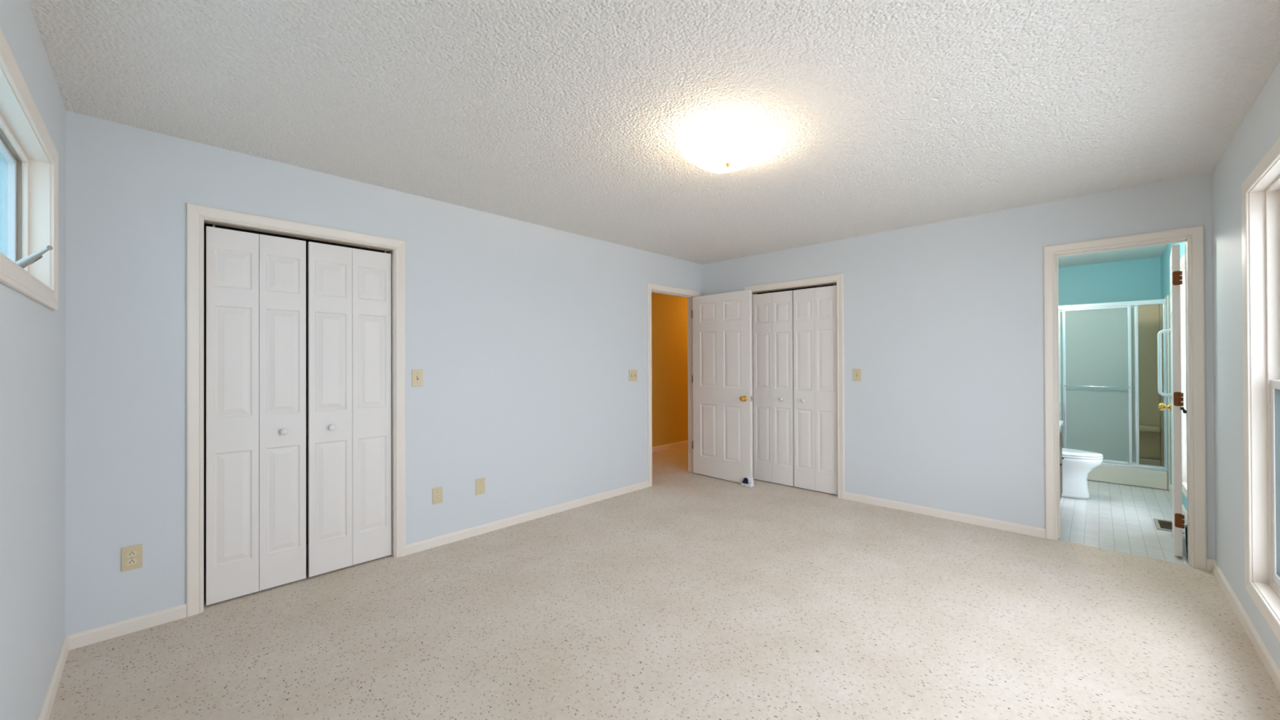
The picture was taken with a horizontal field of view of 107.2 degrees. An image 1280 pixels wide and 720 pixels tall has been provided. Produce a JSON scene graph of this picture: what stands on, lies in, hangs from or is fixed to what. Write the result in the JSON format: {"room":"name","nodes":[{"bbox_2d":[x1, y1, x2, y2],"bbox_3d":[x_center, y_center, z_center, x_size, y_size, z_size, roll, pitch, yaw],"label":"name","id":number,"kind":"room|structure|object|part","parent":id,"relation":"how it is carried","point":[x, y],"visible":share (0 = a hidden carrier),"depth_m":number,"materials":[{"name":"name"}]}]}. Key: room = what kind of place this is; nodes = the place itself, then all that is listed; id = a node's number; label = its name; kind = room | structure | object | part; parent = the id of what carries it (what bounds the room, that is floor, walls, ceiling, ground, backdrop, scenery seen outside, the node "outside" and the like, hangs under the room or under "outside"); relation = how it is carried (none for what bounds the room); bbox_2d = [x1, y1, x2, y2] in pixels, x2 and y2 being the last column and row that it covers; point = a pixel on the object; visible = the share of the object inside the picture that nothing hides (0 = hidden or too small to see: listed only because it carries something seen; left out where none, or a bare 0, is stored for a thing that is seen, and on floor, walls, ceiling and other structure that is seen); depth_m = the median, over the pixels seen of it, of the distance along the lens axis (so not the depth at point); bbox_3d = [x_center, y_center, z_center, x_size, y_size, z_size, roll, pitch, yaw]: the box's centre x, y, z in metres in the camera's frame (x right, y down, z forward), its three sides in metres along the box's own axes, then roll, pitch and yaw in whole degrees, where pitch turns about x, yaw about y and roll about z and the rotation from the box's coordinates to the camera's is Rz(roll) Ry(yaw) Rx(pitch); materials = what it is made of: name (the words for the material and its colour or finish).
{"room":"empty bedroom","nodes":[
{"label":"empty bedroom","id":0,"kind":"room"},
{"bbox_2d":[0,0,66,719],"bbox_3d":[-1.232,0.078,0.710,4.057,2.440,0.140,0,0,44],"label":"wall","id":1,"kind":"structure","parent":0,"point":[33,335],"depth_m":1.56,"materials":[{"name":"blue paint"}]},
{"bbox_2d":[0,26,58,310],"bbox_3d":[-1.728,-0.510,1.225,1.720,0.620,0.186,0,0,44],"label":"window","id":2,"kind":"structure","parent":1,"relation":"in","point":[29,157],"depth_m":1.72,"materials":[{"name":"beige paint"}]},
{"bbox_3d":[-1.763,-0.517,1.188,1.520,0.422,0.006,0,0,44],"label":"pane","id":3,"kind":"part","parent":2,"relation":"part of","materials":[{"name":"glass"}]},
{"bbox_3d":[-1.762,-0.517,1.190,1.540,0.442,0.039,0,0,44],"label":"sash","id":4,"kind":"part","parent":2,"relation":"part of","materials":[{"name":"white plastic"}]},
{"bbox_3d":[-1.744,-0.517,1.209,1.548,0.450,0.010,0,0,44],"label":"screen frame","id":5,"kind":"part","parent":2,"relation":"part of","materials":[{"name":"beige metal"}]},
{"bbox_3d":[-1.744,-0.517,1.208,1.616,0.518,0.140,0,0,44],"label":"frame","id":6,"kind":"part","parent":2,"relation":"part of","materials":[{"name":"beige paint"}]},
{"bbox_3d":[-2.039,-0.338,1.577,0.219,0.076,0.024,0,0,18],"label":"crank handle","id":7,"kind":"part","parent":2,"relation":"part of","materials":[{"name":"silver metal"}]},
{"bbox_2d":[37,635,69,719],"bbox_3d":[-1.204,1.265,0.787,3.857,0.066,0.012,0,0,44],"label":"baseboard","id":8,"kind":"structure","parent":1,"relation":"attached to","point":[51,694],"depth_m":1.84,"materials":[{"name":"beige paint"}]},
{"bbox_2d":[204,224,387,568],"bbox_3d":[-2.244,0.072,3.069,0.680,2.480,1.400,0,0,44],"label":"closet","id":9,"kind":"structure","parent":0,"point":[205,225],"depth_m":3.21,"materials":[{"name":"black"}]},
{"bbox_2d":[65,110,702,635],"bbox_3d":[-0.976,0.091,3.844,0.060,2.440,4.995,0,0,44],"label":"wall","id":10,"kind":"structure","parent":0,"point":[526,338],"depth_m":3.18,"materials":[{"name":"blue paint"}]},
{"bbox_2d":[120,543,142,571],"bbox_3d":[-2.448,0.952,2.271,0.008,0.114,0.070,0,0,44],"label":"power outlet","id":11,"kind":"object","parent":10,"relation":"attached to","point":[131,556],"visible":1,"depth_m":2.27,"materials":[{"name":"beige plastic"}]},
{"bbox_2d":[126,558,137,564],"bbox_3d":[-2.446,0.972,2.269,0.003,0.025,0.034,0,0,44],"label":"socket","id":12,"kind":"object","parent":11,"relation":"attached to","point":[129,561],"depth_m":2.27,"materials":[{"name":"brown plastic"}]},
{"bbox_2d":[126,551,137,556],"bbox_3d":[-2.446,0.933,2.270,0.003,0.025,0.034,0,0,44],"label":"socket","id":13,"kind":"object","parent":11,"relation":"attached to","point":[129,553],"depth_m":2.27,"materials":[{"name":"brown plastic"}]},
{"bbox_2d":[205,224,306,605],"bbox_3d":[-2.143,0.284,2.653,0.072,2.028,0.438,0,0,44],"label":"door","id":14,"kind":"structure","parent":10,"relation":"in","point":[255,283],"depth_m":2.64,"materials":[{"name":"white paint"}]},
{"bbox_3d":[-2.053,0.414,2.719,0.036,0.037,0.037,0,0,44],"label":"knob","id":15,"kind":"part","parent":14,"relation":"part of","materials":[{"name":"white paint"}]},
{"bbox_2d":[186,203,405,617],"bbox_3d":[-1.990,0.254,2.830,0.136,2.112,1.060,0,0,44],"label":"door frame","id":16,"kind":"structure","parent":10,"relation":"attached to","point":[197,215],"depth_m":2.46,"materials":[{"name":"beige paint"}]},
{"bbox_2d":[204,220,391,252],"bbox_3d":[-1.997,-0.731,2.838,0.035,0.011,0.929,0,0,44],"label":"door track","id":17,"kind":"object","parent":10,"relation":"attached to","point":[209,223],"visible":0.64,"depth_m":2.77,"materials":[{"name":"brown metal"}]},
{"bbox_2d":[307,241,391,577],"bbox_3d":[-1.820,0.284,2.986,0.072,2.028,0.458,0,0,44],"label":"door","id":18,"kind":"structure","parent":10,"relation":"in","point":[349,478],"depth_m":2.97,"materials":[{"name":"white paint"}]},
{"bbox_3d":[-1.887,0.414,2.890,0.036,0.037,0.037,0,0,44],"label":"knob","id":19,"kind":"part","parent":18,"relation":"part of","materials":[{"name":"white paint"}]},
{"bbox_2d":[66,480,648,649],"bbox_3d":[-0.918,1.278,3.842,0.012,0.066,4.795,0,0,44],"label":"baseboard","id":20,"kind":"structure","parent":10,"relation":"attached to","point":[97,634],"depth_m":3.25,"materials":[{"name":"beige paint"}]},
{"bbox_2d":[412,369,422,386],"bbox_3d":[-1.521,0.122,3.227,0.017,0.114,0.070,0,0,44],"label":"light switch","id":21,"kind":"object","parent":10,"relation":"attached to","point":[417,375],"visible":1,"depth_m":3.23,"materials":[{"name":"beige plastic"}]},
{"bbox_2d":[432,486,442,504],"bbox_3d":[-1.427,0.955,3.323,0.008,0.114,0.070,0,0,44],"label":"power outlet","id":22,"kind":"object","parent":10,"relation":"attached to","point":[437,491],"visible":1,"depth_m":3.32,"materials":[{"name":"beige plastic"}]},
{"bbox_2d":[475,477,484,494],"bbox_3d":[-1.204,0.952,3.554,0.007,0.118,0.074,0,0,44],"label":"blank wall plate","id":23,"kind":"object","parent":10,"relation":"attached to","point":[480,482],"visible":1,"depth_m":3.55,"materials":[{"name":"beige plastic"}]},
{"bbox_2d":[628,369,637,381],"bbox_3d":[-0.064,0.157,4.728,0.017,0.114,0.116,0,0,44],"label":"light switch","id":24,"kind":"object","parent":10,"relation":"attached to","point":[633,374],"visible":1,"depth_m":4.72,"materials":[{"name":"beige plastic"}]},
{"bbox_2d":[647,282,700,486],"bbox_3d":[0.344,0.256,5.246,0.151,2.112,0.892,0,0,44],"label":"door frame","id":25,"kind":"structure","parent":10,"relation":"attached to","point":[651,287],"depth_m":5.20,"materials":[{"name":"beige paint"}]},
{"bbox_2d":[691,289,752,483],"bbox_3d":[0.888,0.285,5.173,0.163,2.022,0.786,0,0,-44],"label":"door","id":26,"kind":"structure","parent":10,"relation":"in","point":[722,376],"depth_m":5.13,"materials":[{"name":"white paint"}]},
{"bbox_3d":[1.072,0.403,4.908,0.064,0.060,0.060,0,0,-44],"label":"knob","id":27,"kind":"part","parent":26,"relation":"part of","materials":[{"name":"gold metal"}]},
{"bbox_2d":[27,0,1279,267],"bbox_3d":[1.597,-1.200,3.636,4.057,0.120,8.278,0,0,44],"label":"ceiling","id":28,"kind":"structure","parent":0,"point":[575,117],"depth_m":2.05,"materials":[{"name":"white paint"}]},
{"bbox_2d":[677,127,777,173],"bbox_3d":[0.457,-1.071,2.449,0.372,0.140,0.372,0,0,44],"label":"ceiling light","id":29,"kind":"object","parent":28,"relation":"attached to","point":[730,150],"visible":1,"depth_m":2.38,"materials":[{"name":"white glass"}]},
{"bbox_2d":[48,444,1279,719],"bbox_3d":[1.118,1.364,4.098,5.417,0.120,8.278,0,0,44],"label":"floor","id":30,"kind":"structure","parent":0,"point":[686,595],"depth_m":2.28,"materials":[{"name":"beige carpet"}]},
{"bbox_2d":[741,475,754,487],"bbox_3d":[1.111,1.257,4.876,0.126,0.098,0.076,0,0,44],"label":"doorstop","id":31,"kind":"object","parent":30,"relation":"on","point":[747,481],"visible":1,"depth_m":4.85,"materials":[{"name":"white plastic"}]},
{"bbox_2d":[742,477,748,484],"bbox_3d":[1.089,1.245,4.866,0.072,0.058,0.021,0,0,44],"label":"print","id":32,"kind":"object","parent":31,"relation":"attached to","point":[745,480],"depth_m":4.86,"materials":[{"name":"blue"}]},
{"bbox_2d":[1059,420,1063,498],"bbox_3d":[3.315,0.919,4.109,0.539,0.755,0.784,0,0,44],"label":"bathroom vanity","id":33,"kind":"object","parent":30,"relation":"on","point":[1060,421],"visible":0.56,"depth_m":4.02,"materials":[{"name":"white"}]},
{"bbox_3d":[3.387,0.915,3.818,0.007,0.520,0.338,0,0,44],"label":"cabinet door","id":34,"kind":"part","parent":33,"relation":"part of","materials":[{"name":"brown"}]},
{"bbox_3d":[3.625,0.915,4.063,0.007,0.520,0.338,0,0,44],"label":"cabinet door","id":35,"kind":"part","parent":33,"relation":"part of","materials":[{"name":"white"}]},
{"bbox_2d":[1059,420,1063,429],"bbox_3d":[3.313,0.591,4.112,0.535,0.099,0.784,0,0,44],"label":"basin","id":36,"kind":"object","parent":33,"relation":"in","point":[1060,421],"depth_m":4.04,"materials":[{"name":"white ceramic"}]},
{"bbox_2d":[1061,447,1103,498],"bbox_3d":[3.995,0.905,4.623,0.784,0.782,0.470,0,0,44],"label":"toilet","id":37,"kind":"object","parent":30,"relation":"on","point":[1077,464],"visible":0.24,"depth_m":4.41,"materials":[{"name":"white ceramic"}]},
{"bbox_3d":[4.087,0.878,4.533,0.522,0.025,0.372,0,0,44],"label":"lid","id":38,"kind":"part","parent":37,"relation":"part of","materials":[{"name":"white ceramic"}]},
{"bbox_3d":[4.090,0.901,4.531,0.519,0.018,0.374,0,0,44],"label":"seat","id":39,"kind":"part","parent":37,"relation":"part of","materials":[{"name":"white ceramic"}]},
{"bbox_2d":[1060,295,1170,490],"bbox_3d":[5.043,0.331,5.374,1.267,1.930,0.838,0,0,44],"label":"shower door","id":40,"kind":"structure","parent":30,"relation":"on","point":[1096,341],"depth_m":5.48,"materials":[{"name":"beige"}]},
{"bbox_3d":[5.489,0.327,4.933,0.012,1.930,0.826,0,0,44],"label":"panel","id":41,"kind":"part","parent":40,"relation":"part of","materials":[{"name":"beige"}]},
{"bbox_2d":[1087,453,1168,489],"bbox_3d":[5.064,1.203,5.388,1.241,0.185,0.788,0,0,44],"label":"shower tray","id":42,"kind":"object","parent":30,"relation":"on","point":[1157,479],"visible":0.39,"depth_m":4.89,"materials":[{"name":"beige ceramic"}]},
{"bbox_2d":[1058,298,1168,471],"bbox_3d":[4.792,0.253,5.116,1.239,1.715,0.090,0,0,44],"label":"shower door frame","id":43,"kind":"structure","parent":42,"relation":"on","point":[1129,304],"depth_m":4.86,"materials":[{"name":"silver metal"}]},
{"bbox_3d":[4.877,0.258,5.043,0.531,1.642,0.016,0,0,44],"label":"sliding panel","id":44,"kind":"part","parent":43,"relation":"part of","materials":[{"name":"clear glass"}]},
{"bbox_3d":[4.897,0.258,5.058,0.624,1.642,0.016,0,0,44],"label":"sliding panel","id":45,"kind":"part","parent":43,"relation":"part of","materials":[{"name":"clear glass"}]},
{"bbox_3d":[4.801,-0.581,5.132,1.239,0.048,0.056,0,0,44],"label":"header rail","id":46,"kind":"part","parent":43,"relation":"part of","materials":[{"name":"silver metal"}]},
{"bbox_2d":[1153,518,1184,533],"bbox_3d":[4.114,1.290,3.674,0.137,0.006,0.325,0,0,44],"label":"floor vent","id":47,"kind":"object","parent":30,"relation":"in","point":[1165,525],"visible":0.58,"depth_m":3.69,"materials":[{"name":"beige metal"}]},
{"bbox_2d":[1184,524,1187,553],"bbox_3d":[3.674,1.199,3.123,0.086,0.182,0.118,0,0,44],"label":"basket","id":48,"kind":"object","parent":30,"relation":"on","point":[1186,527],"visible":0.15,"depth_m":3.15,"materials":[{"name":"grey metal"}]},
{"bbox_2d":[651,292,688,447],"bbox_3d":[0.209,0.100,6.834,0.060,2.440,4.300,0,0,44],"label":"wall","id":49,"kind":"structure","parent":0,"point":[669,365],"depth_m":7.03,"materials":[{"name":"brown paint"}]},
{"bbox_2d":[652,440,688,452],"bbox_3d":[0.274,1.283,6.840,0.012,0.074,4.200,0,0,44],"label":"baseboard","id":50,"kind":"structure","parent":49,"relation":"attached to","point":[658,448],"depth_m":7.01,"materials":[{"name":"beige paint"}]},
{"bbox_2d":[756,284,836,294],"bbox_3d":[1.809,0.066,5.095,1.380,2.480,0.680,0,0,44],"label":"wall","id":51,"kind":"structure","parent":0,"point":[835,284],"depth_m":5.49,"materials":[{"name":"black"}]},
{"bbox_2d":[702,172,1215,559],"bbox_3d":[2.177,0.081,4.223,4.057,2.440,0.060,0,0,44],"label":"wall","id":52,"kind":"structure","parent":0,"point":[944,321],"depth_m":3.79,"materials":[{"name":"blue paint"}]},
{"bbox_2d":[752,290,794,486],"bbox_3d":[1.401,0.281,4.989,0.453,2.028,0.072,0,0,44],"label":"door","id":53,"kind":"structure","parent":52,"relation":"in","point":[773,313],"depth_m":4.97,"materials":[{"name":"white paint"}]},
{"bbox_2d":[751,282,836,293],"bbox_3d":[1.573,-0.736,4.847,0.931,0.011,0.035,0,0,44],"label":"door track","id":54,"kind":"object","parent":52,"relation":"attached to","point":[833,283],"visible":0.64,"depth_m":4.82,"materials":[{"name":"brown metal"}]},
{"bbox_2d":[744,273,844,498],"bbox_3d":[1.573,0.250,4.839,1.062,2.112,0.136,0,0,44],"label":"door frame","id":55,"kind":"structure","parent":52,"relation":"attached to","point":[838,278],"depth_m":4.46,"materials":[{"name":"beige paint"}]},
{"bbox_2d":[793,284,837,494],"bbox_3d":[1.731,0.279,4.668,0.443,2.028,0.072,0,0,44],"label":"door","id":56,"kind":"structure","parent":52,"relation":"in","point":[815,309],"depth_m":4.67,"materials":[{"name":"white paint"}]},
{"bbox_2d":[853,368,861,381],"bbox_3d":[1.996,0.138,4.345,0.070,0.114,0.017,0,0,44],"label":"light switch","id":57,"kind":"object","parent":52,"relation":"attached to","point":[856,372],"visible":1,"depth_m":4.34,"materials":[{"name":"beige plastic"}]},
{"bbox_2d":[844,492,1214,571],"bbox_3d":[2.127,1.268,4.220,3.857,0.066,0.012,0,0,44],"label":"baseboard","id":58,"kind":"structure","parent":52,"relation":"attached to","point":[980,521],"depth_m":3.81,"materials":[{"name":"beige paint"}]},
{"bbox_2d":[1043,225,1206,569],"bbox_3d":[3.259,0.232,3.215,0.752,2.120,0.151,0,0,44],"label":"door frame","id":59,"kind":"structure","parent":52,"relation":"attached to","point":[1193,237],"depth_m":3.00,"materials":[{"name":"beige paint"}]},
{"bbox_2d":[1157,244,1186,556],"bbox_3d":[3.705,0.264,3.290,0.649,2.030,0.109,0,0,-44],"label":"door","id":60,"kind":"structure","parent":52,"relation":"in","point":[1175,279],"depth_m":3.08,"materials":[{"name":"white paint"}]},
{"bbox_3d":[3.842,0.021,3.456,0.034,0.504,0.066,0,0,-42],"label":"pull rail","id":61,"kind":"part","parent":60,"relation":"part of","materials":[{"name":"white metal"}]},
{"bbox_3d":[3.883,0.346,3.489,0.060,0.060,0.064,0,0,-42],"label":"knob","id":62,"kind":"part","parent":60,"relation":"part of","materials":[{"name":"gold metal"}]},
{"bbox_2d":[1057,257,1160,460],"bbox_3d":[5.392,0.076,5.678,1.469,2.440,0.060,0,0,44],"label":"wall","id":63,"kind":"structure","parent":0,"point":[1140,279],"depth_m":5.52,"materials":[{"name":"teal paint"}]},
{"bbox_2d":[1160,61,1279,669],"bbox_3d":[3.007,0.069,2.267,0.140,2.440,8.278,0,0,44],"label":"wall","id":64,"kind":"structure","parent":0,"point":[1260,130],"depth_m":2.49,"materials":[{"name":"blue paint"}]},
{"bbox_2d":[1168,484,1187,524],"bbox_3d":[4.418,1.254,3.819,0.012,0.074,2.364,0,0,44],"label":"baseboard","id":65,"kind":"structure","parent":64,"relation":"attached to","point":[1184,510],"depth_m":3.87,"materials":[{"name":"beige paint"}]},
{"bbox_2d":[1180,253,1186,497],"bbox_3d":[4.366,0.124,3.678,0.156,1.922,0.825,0,0,44],"label":"window","id":66,"kind":"structure","parent":64,"relation":"in","point":[1183,335],"depth_m":3.96,"materials":[{"name":"beige paint"}]},
{"bbox_2d":[1212,560,1279,693],"bbox_3d":[1.841,1.256,1.165,0.012,0.066,4.795,0,0,44],"label":"baseboard","id":67,"kind":"structure","parent":64,"relation":"attached to","point":[1265,656],"depth_m":2.18,"materials":[{"name":"beige paint"}]},
{"bbox_2d":[1241,137,1279,641],"bbox_3d":[1.857,0.122,1.092,0.156,1.922,3.040,0,0,44],"label":"window","id":68,"kind":"structure","parent":64,"relation":"in","point":[1260,190],"depth_m":2.16,"materials":[{"name":"beige paint"}]},
{"bbox_3d":[2.547,0.540,1.791,0.030,0.902,0.923,0,0,44],"label":"sash","id":69,"kind":"part","parent":68,"relation":"part of","materials":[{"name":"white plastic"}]}
]}

